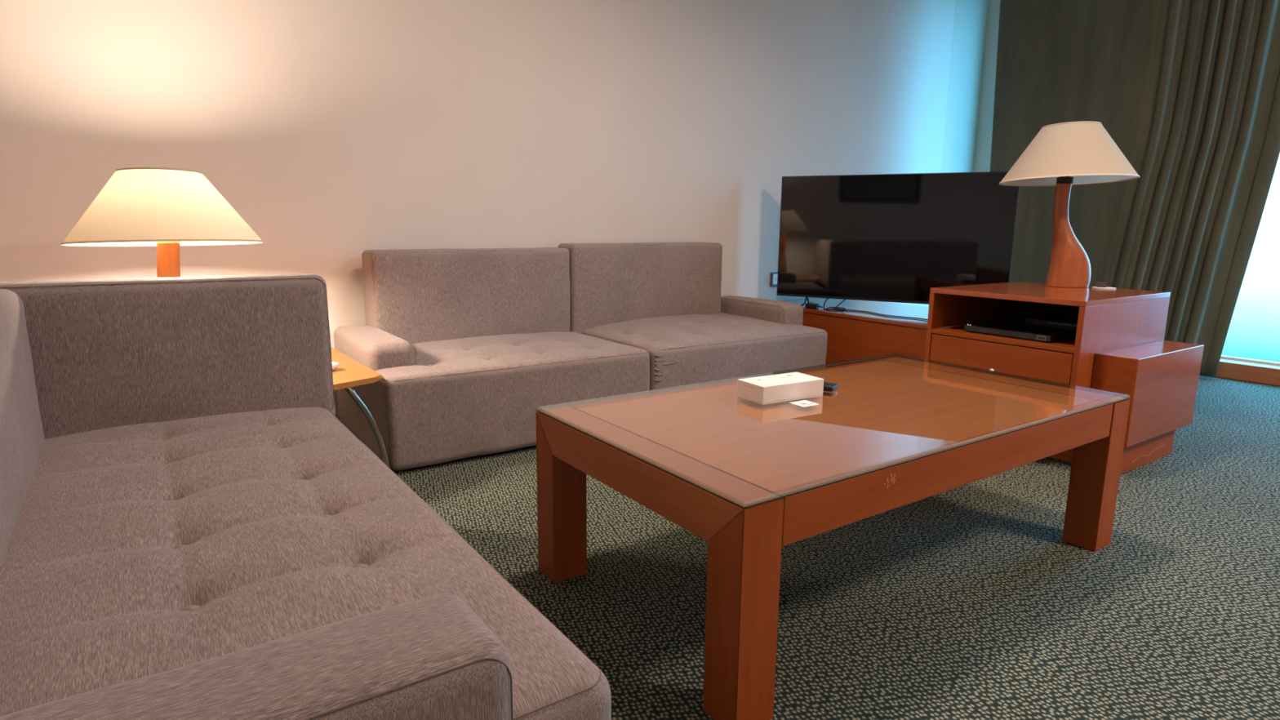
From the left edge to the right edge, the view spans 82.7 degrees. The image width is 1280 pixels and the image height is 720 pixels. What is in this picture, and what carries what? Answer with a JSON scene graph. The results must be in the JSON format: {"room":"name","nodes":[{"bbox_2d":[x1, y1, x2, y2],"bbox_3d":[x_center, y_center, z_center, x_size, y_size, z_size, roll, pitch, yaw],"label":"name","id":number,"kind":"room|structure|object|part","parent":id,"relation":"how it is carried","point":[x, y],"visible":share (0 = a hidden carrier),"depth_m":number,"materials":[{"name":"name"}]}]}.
{"room":"hotel room","nodes":[
{"label":"hotel room","id":0,"kind":"room"},
{"bbox_2d":[0,0,955,421],"bbox_3d":[0.138,-1.236,4.003,6.240,2.700,0.100,-7,13,-34],"label":"wall","id":1,"kind":"structure","parent":0,"point":[337,131],"depth_m":3.28,"materials":[{"name":"beige paint"}]},
{"bbox_2d":[770,271,777,286],"bbox_3d":[0.857,-0.509,4.582,0.090,0.090,0.013,-7,13,-34],"label":"wall socket","id":2,"kind":"object","parent":1,"relation":"attached to","point":[774,275],"visible":0.57,"depth_m":4.56,"materials":[{"name":"white"}]},
{"bbox_3d":[0.860,-0.508,4.578,0.064,0.064,0.004,-7,13,-34],"label":"plate","id":3,"kind":"part","parent":2,"relation":"part of","materials":[{"name":"white plastic"}]},
{"bbox_2d":[341,375,1279,719],"bbox_3d":[1.965,0.552,2.060,6.720,0.060,5.880,-7,13,-34],"label":"floor","id":4,"kind":"structure","parent":0,"point":[970,601],"depth_m":1.77,"materials":[{"name":"green carpet"}]},
{"bbox_2d":[0,273,611,719],"bbox_3d":[-0.806,0.266,1.284,0.819,0.714,1.668,-7,13,-34],"label":"sofa","id":5,"kind":"object","parent":4,"relation":"on","point":[191,527],"visible":1,"depth_m":1.16,"materials":[{"name":"fabric"}]},
{"bbox_3d":[-1.034,0.167,1.032,0.174,0.421,1.513,-7,13,-34],"label":"backrest","id":6,"kind":"part","parent":5,"relation":"part of","materials":[{"name":"fabric"}]},
{"bbox_3d":[-1.231,0.003,1.876,0.804,0.426,0.144,-7,13,-34],"label":"backrest","id":7,"kind":"part","parent":5,"relation":"part of","materials":[{"name":"fabric"}]},
{"bbox_3d":[-0.441,0.420,0.642,0.660,0.240,0.166,-7,13,-34],"label":"armrest","id":8,"kind":"part","parent":5,"relation":"part of","materials":[{"name":"fabric"}]},
{"bbox_2d":[331,346,390,468],"bbox_3d":[-1.382,0.226,2.463,0.889,0.367,0.840,-7,13,-34],"label":"side table","id":9,"kind":"object","parent":4,"relation":"on","point":[349,373],"visible":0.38,"depth_m":2.45,"materials":[{"name":"orange wood"}]},
{"bbox_2d":[60,167,264,277],"bbox_3d":[-1.451,-0.255,2.259,0.527,0.652,0.526,-8,14,-40],"label":"table lamp","id":10,"kind":"object","parent":9,"relation":"on","point":[166,209],"visible":0.72,"depth_m":2.09,"materials":[{"name":"beige fabric"}]},
{"bbox_3d":[-1.453,-0.464,2.224,0.524,0.217,0.524,-8,11,-40],"label":"lamp shade","id":11,"kind":"part","parent":10,"relation":"part of","materials":[{"name":"white fabric"}]},
{"bbox_2d":[332,361,338,370],"bbox_3d":[-1.071,0.024,2.495,0.072,0.024,0.072,-7,13,-34],"label":"dish","id":12,"kind":"object","parent":9,"relation":"on","point":[335,364],"visible":0.2,"depth_m":2.49,"materials":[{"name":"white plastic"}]},
{"bbox_3d":[-0.924,0.238,2.461,0.139,0.353,0.031,-7,13,-34],"label":"leg","id":13,"kind":"part","parent":9,"relation":"part of","materials":[{"name":"silver metal"}]},
{"bbox_2d":[333,241,827,471],"bbox_3d":[-0.161,-0.149,3.392,2.240,0.764,0.797,-7,13,-34],"label":"sofa","id":14,"kind":"object","parent":4,"relation":"on","point":[466,345],"visible":0.8,"depth_m":3.15,"materials":[{"name":"fabric"}]},
{"bbox_3d":[-1.064,-0.026,2.895,0.172,0.169,0.606,-7,13,-34],"label":"armrest","id":15,"kind":"part","parent":14,"relation":"part of","materials":[{"name":"fabric"}]},
{"bbox_3d":[-0.757,-0.278,3.319,0.932,0.454,0.182,-7,13,-34],"label":"backrest","id":16,"kind":"part","parent":14,"relation":"part of","materials":[{"name":"fabric"}]},
{"bbox_3d":[-0.627,0.106,3.114,1.111,0.357,0.794,-7,13,-34],"label":"seat","id":17,"kind":"part","parent":14,"relation":"part of","materials":[{"name":"fabric"}]},
{"bbox_3d":[0.023,-0.380,3.849,0.961,0.474,0.182,-7,13,-34],"label":"backrest","id":18,"kind":"part","parent":14,"relation":"part of","materials":[{"name":"fabric"}]},
{"bbox_3d":[0.288,-0.015,3.735,1.105,0.383,0.794,-7,13,-34],"label":"seat","id":19,"kind":"part","parent":14,"relation":"part of","materials":[{"name":"fabric"}]},
{"bbox_3d":[0.639,-0.241,4.056,0.163,0.198,0.602,-7,13,-34],"label":"armrest","id":20,"kind":"part","parent":14,"relation":"part of","materials":[{"name":"fabric"}]},
{"bbox_2d":[535,353,1130,719],"bbox_3d":[0.534,0.316,1.915,1.410,0.430,0.747,-7,13,-34],"label":"coffee table","id":21,"kind":"object","parent":4,"relation":"on","point":[751,480],"visible":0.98,"depth_m":1.60,"materials":[{"name":"brown wood"}]},
{"bbox_3d":[-0.195,0.334,1.813,0.093,0.418,0.088,-7,13,-34],"label":"leg","id":22,"kind":"part","parent":21,"relation":"part of","materials":[{"name":"brown wood"}]},
{"bbox_3d":[-0.006,0.224,1.517,0.093,0.090,0.745,-7,13,-34],"label":"rail","id":23,"kind":"part","parent":21,"relation":"part of","materials":[{"name":"brown wood"}]},
{"bbox_3d":[0.180,0.438,1.281,0.093,0.418,0.088,-7,13,-34],"label":"leg","id":24,"kind":"part","parent":21,"relation":"part of","materials":[{"name":"brown wood"}]},
{"bbox_2d":[737,372,823,404],"bbox_3d":[0.368,0.072,1.909,0.205,0.047,0.104,-6,12,-30],"label":"box","id":25,"kind":"object","parent":21,"relation":"on","point":[786,387],"visible":1,"depth_m":1.87,"materials":[{"name":"white cardboard"}]},
{"bbox_2d":[788,400,820,407],"bbox_3d":[0.415,0.110,1.837,0.057,0.001,0.052,-6,13,-32],"label":"card","id":26,"kind":"object","parent":21,"relation":"on","point":[804,403],"visible":1,"depth_m":1.83,"materials":[{"name":"white paper"}]},
{"bbox_2d":[822,382,838,391],"bbox_3d":[0.477,0.067,2.022,0.144,0.018,0.042,10,14,40],"label":"remote control","id":27,"kind":"object","parent":21,"relation":"on","point":[829,387],"visible":0.3,"depth_m":1.97,"materials":[{"name":"black plastic"}]},
{"bbox_3d":[0.536,0.126,1.879,1.215,0.022,0.687,-7,13,-34],"label":"panel","id":28,"kind":"part","parent":21,"relation":"part of","materials":[{"name":"brown wood"}]},
{"bbox_3d":[0.536,0.109,1.876,1.408,0.008,0.745,-7,13,-34],"label":"glass","id":29,"kind":"part","parent":21,"relation":"part of","materials":[{"name":"grey"}]},
{"bbox_3d":[1.263,0.310,2.019,0.093,0.418,0.088,-7,13,-34],"label":"leg","id":30,"kind":"part","parent":21,"relation":"part of","materials":[{"name":"brown wood"}]},
{"bbox_2d":[778,297,928,364],"bbox_3d":[1.417,-0.076,4.112,0.730,0.405,1.475,-7,13,-34],"label":"media console","id":31,"kind":"object","parent":4,"relation":"on","point":[851,335],"visible":0.23,"depth_m":3.88,"materials":[{"name":"brown wood"}]},
{"bbox_2d":[804,302,822,308],"bbox_3d":[0.996,-0.308,4.154,0.098,0.026,0.044,8,13,35],"label":"power adapter","id":32,"kind":"object","parent":31,"relation":"on","point":[810,305],"visible":1,"depth_m":4.14,"materials":[{"name":"black plastic"}]},
{"bbox_2d":[777,171,1019,319],"bbox_3d":[1.415,-0.633,3.964,0.523,0.743,1.312,-8,14,-40],"label":"television","id":33,"kind":"object","parent":31,"relation":"on","point":[884,237],"visible":0.87,"depth_m":3.98,"materials":[{"name":"black plastic"}]},
{"bbox_2d":[924,281,1170,462],"bbox_3d":[1.637,0.025,2.989,0.726,0.625,0.601,-7,13,-34],"label":"base cabinet","id":34,"kind":"object","parent":4,"relation":"on","point":[1108,319],"visible":0.56,"depth_m":2.79,"materials":[{"name":"brown wood"}]},
{"bbox_3d":[1.482,-0.071,3.221,0.702,0.485,0.020,-7,13,-34],"label":"panel","id":35,"kind":"part","parent":34,"relation":"part of","materials":[{"name":"brown wood"}]},
{"bbox_2d":[942,322,1019,328],"bbox_3d":[1.465,-0.152,3.087,0.455,0.018,0.040,-4,12,-24],"label":"cable","id":36,"kind":"object","parent":34,"relation":"on","point":[1014,322],"visible":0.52,"depth_m":3.00,"materials":[{"name":"grey plastic"}]},
{"bbox_3d":[1.367,0.090,2.811,0.018,0.313,0.555,-7,13,-34],"label":"drawer","id":37,"kind":"part","parent":34,"relation":"part of","materials":[{"name":"brown wood"}]},
{"bbox_2d":[931,318,1075,353],"bbox_3d":[1.643,-0.109,2.967,0.688,0.017,0.561,-7,13,-34],"label":"shelf","id":38,"kind":"object","parent":34,"relation":"attached to","point":[1068,345],"depth_m":2.81,"materials":[{"name":"brown wood"}]},
{"bbox_2d":[964,320,1076,342],"bbox_3d":[1.498,-0.115,2.858,0.242,0.032,0.340,-7,13,-34],"label":"recorder","id":39,"kind":"object","parent":34,"relation":"on","point":[1045,334],"visible":0.96,"depth_m":2.80,"materials":[{"name":"black plastic"}]},
{"bbox_3d":[1.401,-0.102,2.792,0.003,0.019,0.340,-7,13,-34],"label":"panel","id":40,"kind":"part","parent":39,"relation":"part of","materials":[{"name":"black plastic"}]},
{"bbox_3d":[1.930,-0.058,3.179,0.010,0.485,0.561,-7,13,-34],"label":"panel","id":41,"kind":"part","parent":34,"relation":"part of","materials":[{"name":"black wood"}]},
{"bbox_2d":[1025,315,1078,330],"bbox_3d":[1.768,-0.146,3.011,0.182,0.042,0.260,-7,13,-34],"label":"box","id":42,"kind":"object","parent":34,"relation":"on","point":[1047,321],"visible":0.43,"depth_m":3.00,"materials":[{"name":"black plastic"}]},
{"bbox_2d":[998,120,1140,288],"bbox_3d":[1.775,-0.641,3.050,0.509,0.665,0.509,1,11,0],"label":"table lamp","id":43,"kind":"object","parent":34,"relation":"on","point":[1064,155],"visible":1,"depth_m":2.95,"materials":[{"name":"brown wood"}]},
{"bbox_2d":[1056,176,1073,183],"bbox_3d":[1.769,-0.773,3.025,0.060,0.076,0.060,1,11,0],"label":"socket","id":44,"kind":"object","parent":43,"relation":"attached to","point":[1062,180],"depth_m":3.01,"materials":[{"name":"black"}]},
{"bbox_3d":[1.776,-0.855,3.014,0.506,0.223,0.506,0,9,0],"label":"lamp shade","id":45,"kind":"part","parent":43,"relation":"part of","materials":[{"name":"white fabric"}]},
{"bbox_2d":[1092,286,1115,288],"bbox_3d":[1.937,-0.301,3.038,0.086,0.004,0.086,-7,13,-34],"label":"coaster","id":46,"kind":"object","parent":34,"relation":"on","point":[1106,287],"visible":0.93,"depth_m":3.02,"materials":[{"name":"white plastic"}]},
{"bbox_2d":[1096,282,1106,287],"bbox_3d":[1.929,-0.314,3.042,0.034,0.020,0.020,6,12,25],"label":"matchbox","id":47,"kind":"object","parent":46,"relation":"on","point":[1098,284],"visible":1,"depth_m":3.03,"materials":[{"name":"brown"}]},
{"bbox_3d":[1.812,0.021,2.752,0.702,0.485,0.020,-7,13,-34],"label":"panel","id":48,"kind":"part","parent":34,"relation":"part of","materials":[{"name":"brown wood"}]},
{"bbox_2d":[1090,340,1204,474],"bbox_3d":[1.896,0.172,2.740,0.575,0.434,0.140,-7,13,-34],"label":"base cabinet","id":49,"kind":"object","parent":4,"relation":"on","point":[1161,378],"visible":0.84,"depth_m":2.64,"materials":[{"name":"brown wood"}]},
{"bbox_3d":[1.794,-2.156,1.411,6.240,0.100,5.880,-7,13,-34],"label":"ceiling","id":50,"kind":"structure","parent":0,"visible":0},
{"bbox_2d":[990,0,1279,377],"bbox_3d":[2.853,-1.272,4.354,1.547,2.670,0.278,9,14,38],"label":"curtain","id":51,"kind":"object","parent":50,"relation":"hanging from","point":[1188,91],"visible":0.66,"depth_m":4.21,"materials":[{"name":"green fabric"}]},
{"bbox_3d":[4.265,-1.074,3.362,0.200,2.700,5.680,-7,13,-34],"label":"wall","id":52,"kind":"structure","parent":0,"visible":0},
{"bbox_2d":[941,0,999,173],"bbox_3d":[2.447,-1.478,5.409,0.421,2.700,0.181,-7,13,-34],"label":"window","id":53,"kind":"structure","parent":52,"relation":"attached to","point":[968,129],"depth_m":5.36,"materials":[{"name":"glass"}]},
{"bbox_2d":[1215,358,1279,386],"bbox_3d":[4.143,0.226,3.481,0.119,0.098,5.600,-7,13,-34],"label":"baseboard","id":54,"kind":"structure","parent":52,"relation":"attached to","point":[1260,373],"depth_m":4.24,"materials":[{"name":"brown wood"}]},
{"bbox_2d":[1220,355,1279,366],"bbox_3d":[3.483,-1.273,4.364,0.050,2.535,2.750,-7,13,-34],"label":"window sill","id":55,"kind":"structure","parent":52,"relation":"in","point":[1223,357],"depth_m":4.33,"materials":[{"name":"white"}]}
]}

